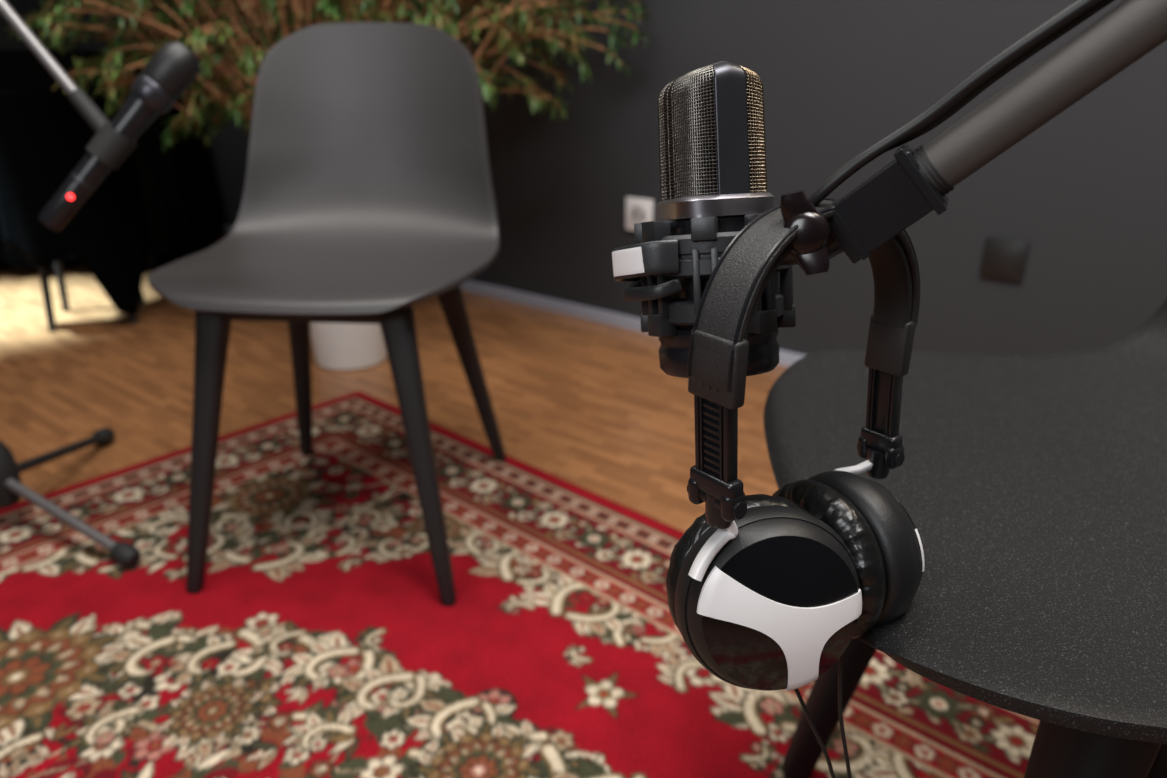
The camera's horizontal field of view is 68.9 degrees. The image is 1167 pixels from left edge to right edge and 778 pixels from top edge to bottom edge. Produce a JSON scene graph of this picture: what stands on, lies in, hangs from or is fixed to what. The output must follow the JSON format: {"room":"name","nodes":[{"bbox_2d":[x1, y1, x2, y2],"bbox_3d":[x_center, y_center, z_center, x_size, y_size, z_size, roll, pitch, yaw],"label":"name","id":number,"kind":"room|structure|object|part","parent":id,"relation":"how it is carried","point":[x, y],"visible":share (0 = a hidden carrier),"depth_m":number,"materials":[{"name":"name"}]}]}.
{"room":"studio","nodes":[
{"label":"studio","id":0,"kind":"room"},
{"bbox_2d":[0,0,28,49],"bbox_3d":[-4.260,-1.700,2.632,0.101,2.700,4.331,17,27,35],"label":"wall","id":1,"kind":"structure","parent":0,"point":[13,43],"depth_m":4.32,"materials":[{"name":"black paint"}]},
{"bbox_2d":[0,234,787,531],"bbox_3d":[-1.125,0.529,0.853,8.100,0.100,4.531,17,27,35],"label":"floor","id":2,"kind":"structure","parent":0,"point":[590,405],"depth_m":2.03,"materials":[{"name":"brown wood"}]},
{"bbox_2d":[0,87,151,331],"bbox_3d":[-1.459,-0.516,2.439,0.367,0.651,0.347,-8,23,-18],"label":"chair","id":3,"kind":"object","parent":2,"relation":"on","point":[44,137],"visible":0.79,"depth_m":2.30,"materials":[{"name":"plastic"}]},
{"bbox_3d":[-1.512,-0.453,2.349,0.024,0.602,0.072,9,24,21],"label":"leg","id":4,"kind":"part","parent":3,"relation":"part of","materials":[{"name":"plastic"}]},
{"bbox_3d":[-1.572,-0.515,2.502,0.072,0.602,0.024,11,24,25],"label":"leg","id":5,"kind":"part","parent":3,"relation":"part of","materials":[{"name":"plastic"}]},
{"bbox_3d":[-1.348,-0.475,2.404,0.071,0.602,0.024,11,24,25],"label":"leg","id":6,"kind":"part","parent":3,"relation":"part of","materials":[{"name":"plastic"}]},
{"bbox_3d":[-1.408,-0.537,2.558,0.023,0.602,0.071,9,24,21],"label":"leg","id":7,"kind":"part","parent":3,"relation":"part of","materials":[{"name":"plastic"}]},
{"bbox_2d":[0,50,226,267],"bbox_3d":[-2.121,-0.839,3.112,1.370,0.745,0.650,-4,22,-9],"label":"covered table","id":8,"kind":"object","parent":2,"relation":"on","point":[184,208],"visible":0.41,"depth_m":2.99,"materials":[{"name":"fabric"}]},
{"bbox_3d":[-1.593,-0.787,3.015,0.028,0.720,0.028,-4,22,-9],"label":"table leg","id":9,"kind":"part","parent":8,"relation":"part of","materials":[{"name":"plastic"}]},
{"bbox_2d":[310,322,386,370],"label":"plant pot","id":10,"kind":"object","parent":2,"relation":"on","point":[336,346],"depth_m":2.12,"materials":[{"name":"white ceramic"}]},
{"bbox_2d":[20,0,656,151],"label":"potted plant","id":11,"kind":"object","parent":10,"relation":"in","point":[216,36],"depth_m":1.92,"materials":[{"name":"green plant"}]},
{"bbox_3d":[-0.618,-0.836,2.021,1.618,1.237,0.683,0,22,0],"label":"stem","id":12,"kind":"part","parent":11,"relation":"part of","materials":[{"name":"beige plant"}]},
{"bbox_3d":[-0.605,-0.166,2.187,0.210,0.190,0.210,0,22,0],"label":"pot","id":13,"kind":"part","parent":10,"relation":"part of","materials":[{"name":"white ceramic"}]},
{"bbox_2d":[0,391,1039,777],"bbox_3d":[-0.163,0.584,0.571,2.600,0.008,1.800,19,29,38],"label":"rug","id":14,"kind":"object","parent":2,"relation":"on","point":[319,639],"visible":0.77,"depth_m":1.14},
{"bbox_2d":[0,0,140,566],"bbox_3d":[-0.920,-0.386,1.263,0.688,1.285,0.563,0,22,0],"label":"microphone stand","id":15,"kind":"object","parent":14,"relation":"on","point":[12,489],"visible":0.99,"depth_m":1.33,"materials":[{"name":"grey metal"}]},
{"bbox_3d":[-0.974,0.120,1.571,0.017,0.096,0.328,-1,22,-2],"label":"leg","id":16,"kind":"part","parent":15,"relation":"part of","materials":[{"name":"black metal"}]},
{"bbox_3d":[-0.838,0.200,1.361,0.293,0.087,0.017,10,24,24],"label":"leg","id":17,"kind":"part","parent":15,"relation":"part of","materials":[{"name":"grey metal"}]},
{"bbox_2d":[38,41,199,230],"bbox_3d":[-0.575,-0.313,1.053,0.211,0.219,0.051,-9,24,-21],"label":"handheld microphone","id":18,"kind":"object","parent":15,"relation":"attached to","point":[174,67],"visible":1,"depth_m":1.04,"materials":[{"name":"black metal"}]},
{"bbox_2d":[67,194,73,199],"bbox_3d":[-0.626,-0.235,1.039,0.008,0.008,0.007,-10,24,-22],"label":"indicator light","id":19,"kind":"object","parent":18,"relation":"attached to","point":[69,196],"depth_m":1.04,"materials":[{"name":"red plastic"}]},
{"bbox_2d":[131,41,199,113],"bbox_3d":[-0.516,-0.384,1.050,0.080,0.085,0.064,0,22,0],"label":"grille","id":20,"kind":"object","parent":18,"relation":"attached to","point":[174,67],"depth_m":1.03,"materials":[{"name":"black metal"}]},
{"bbox_2d":[148,23,505,605],"bbox_3d":[-0.369,-0.150,1.329,0.461,0.789,0.509,2,22,4],"label":"dining chair","id":21,"kind":"object","parent":14,"relation":"on","point":[368,195],"visible":1,"depth_m":1.40,"materials":[{"name":"plastic"}]},
{"bbox_3d":[-0.539,0.088,1.219,0.128,0.428,0.044,-14,26,-31],"label":"leg","id":22,"kind":"part","parent":21,"relation":"part of","materials":[{"name":"plastic"}]},
{"bbox_3d":[-0.518,-0.046,1.551,0.047,0.430,0.157,-15,27,-33],"label":"leg","id":23,"kind":"part","parent":21,"relation":"part of","materials":[{"name":"plastic"}]},
{"bbox_3d":[-0.225,0.098,1.196,0.125,0.428,0.045,20,29,40],"label":"leg","id":24,"kind":"part","parent":21,"relation":"part of","materials":[{"name":"plastic"}]},
{"bbox_3d":[-0.201,-0.037,1.528,0.047,0.430,0.157,20,30,41],"label":"leg","id":25,"kind":"part","parent":21,"relation":"part of","materials":[{"name":"plastic"}]},
{"bbox_2d":[763,299,1166,777],"bbox_3d":[0.396,0.121,0.596,0.518,0.837,0.497,1,22,2],"label":"dining chair","id":26,"kind":"object","parent":14,"relation":"on","point":[1033,488],"visible":0.7,"depth_m":0.55,"materials":[{"name":"black plastic"}]},
{"bbox_3d":[0.278,0.235,0.822,0.061,0.456,0.147,-15,26,-32],"label":"leg","id":27,"kind":"part","parent":26,"relation":"part of","materials":[{"name":"black plastic"}]},
{"bbox_3d":[0.267,0.359,0.514,0.061,0.456,0.143,18,28,37],"label":"leg","id":28,"kind":"part","parent":26,"relation":"part of","materials":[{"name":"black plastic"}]},
{"bbox_3d":[0.564,0.235,0.821,0.176,0.459,0.064,-17,28,-37],"label":"leg","id":29,"kind":"part","parent":26,"relation":"part of","materials":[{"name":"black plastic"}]},
{"bbox_2d":[780,0,1166,275],"bbox_3d":[0.413,0.091,0.141,0.881,1.223,0.330,9,24,22],"label":"stand","id":30,"kind":"object","parent":14,"relation":"on","point":[917,182],"visible":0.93,"depth_m":0.34,"materials":[{"name":"black metal"}]},
{"bbox_2d":[612,61,795,377],"bbox_3d":[0.067,-0.083,0.438,0.094,0.160,0.091,12,25,28],"label":"microphone","id":31,"kind":"object","parent":30,"relation":"attached to","point":[712,142],"visible":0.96,"depth_m":0.42,"materials":[{"name":"metal"}]},
{"bbox_3d":[0.021,-0.063,0.424,0.003,0.019,0.027,-15,26,-32],"label":"label plate","id":32,"kind":"part","parent":31,"relation":"part of","materials":[{"name":"white plastic"}]},
{"bbox_2d":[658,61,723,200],"bbox_3d":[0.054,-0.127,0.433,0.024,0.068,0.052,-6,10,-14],"label":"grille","id":33,"kind":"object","parent":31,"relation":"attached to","point":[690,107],"depth_m":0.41,"materials":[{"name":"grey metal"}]},
{"bbox_2d":[662,61,766,199],"bbox_3d":[0.067,-0.127,0.434,0.052,0.076,0.067,0,22,0],"label":"grille","id":34,"kind":"object","parent":31,"relation":"attached to","point":[714,142],"depth_m":0.41,"materials":[{"name":"silver metal"}]},
{"bbox_2d":[665,198,924,777],"bbox_3d":[0.092,0.243,0.484,0.213,0.687,0.097,-12,25,-28],"label":"headphones","id":35,"kind":"object","parent":30,"relation":"hanging from","point":[765,592],"visible":0.94,"depth_m":0.40,"materials":[{"name":"plastic"}]},
{"bbox_2d":[665,494,861,690],"bbox_3d":[0.089,0.102,0.424,0.095,0.095,0.068,0,22,0],"label":"ear cup","id":36,"kind":"object","parent":35,"relation":"on","point":[767,598],"depth_m":0.40,"materials":[{"name":"black plastic"}]},
{"bbox_3d":[0.060,0.368,0.483,0.161,0.457,0.063,0,22,-1],"label":"cord","id":37,"kind":"part","parent":35,"relation":"part of","materials":[{"name":"black rubber"}]},
{"bbox_3d":[0.073,0.356,0.496,0.152,0.469,0.061,1,22,3],"label":"cord","id":38,"kind":"part","parent":35,"relation":"part of","materials":[{"name":"black rubber"}]},
{"bbox_2d":[772,471,924,638],"bbox_3d":[0.137,0.088,0.455,0.075,0.086,0.089,0,22,0],"label":"ear cup","id":39,"kind":"object","parent":35,"relation":"on","point":[845,528],"depth_m":0.42,"materials":[{"name":"black plastic"}]},
{"bbox_3d":[0.093,-0.066,0.357,0.023,0.035,0.021,7,23,16],"label":"wing knob","id":40,"kind":"part","parent":30,"relation":"part of","materials":[{"name":"black plastic"}]},
{"bbox_2d":[17,0,1166,355],"bbox_3d":[0.251,-1.419,1.938,8.100,2.700,0.101,17,27,35],"label":"wall","id":41,"kind":"structure","parent":0,"point":[1086,189],"depth_m":1.90,"materials":[{"name":"grey paint"}]},
{"bbox_2d":[223,225,804,366],"bbox_3d":[0.216,-0.167,2.397,7.900,0.034,0.012,17,27,35],"label":"baseboard","id":42,"kind":"structure","parent":41,"relation":"attached to","point":[785,358],"depth_m":2.59,"materials":[{"name":"grey paint"}]},
{"bbox_2d":[625,197,653,230],"bbox_3d":[0.152,-0.476,2.326,0.088,0.090,0.013,17,27,35],"label":"wall socket","id":43,"kind":"object","parent":41,"relation":"attached to","point":[638,210],"visible":0.91,"depth_m":2.32,"materials":[{"name":"white plastic"}]},
{"bbox_2d":[980,236,1028,280],"bbox_3d":[0.882,-0.273,1.784,0.084,0.084,0.012,16,27,35],"label":"wall switch","id":44,"kind":"object","parent":41,"relation":"attached to","point":[1003,258],"visible":1,"depth_m":1.78,"materials":[{"name":"black plastic"}]}
]}

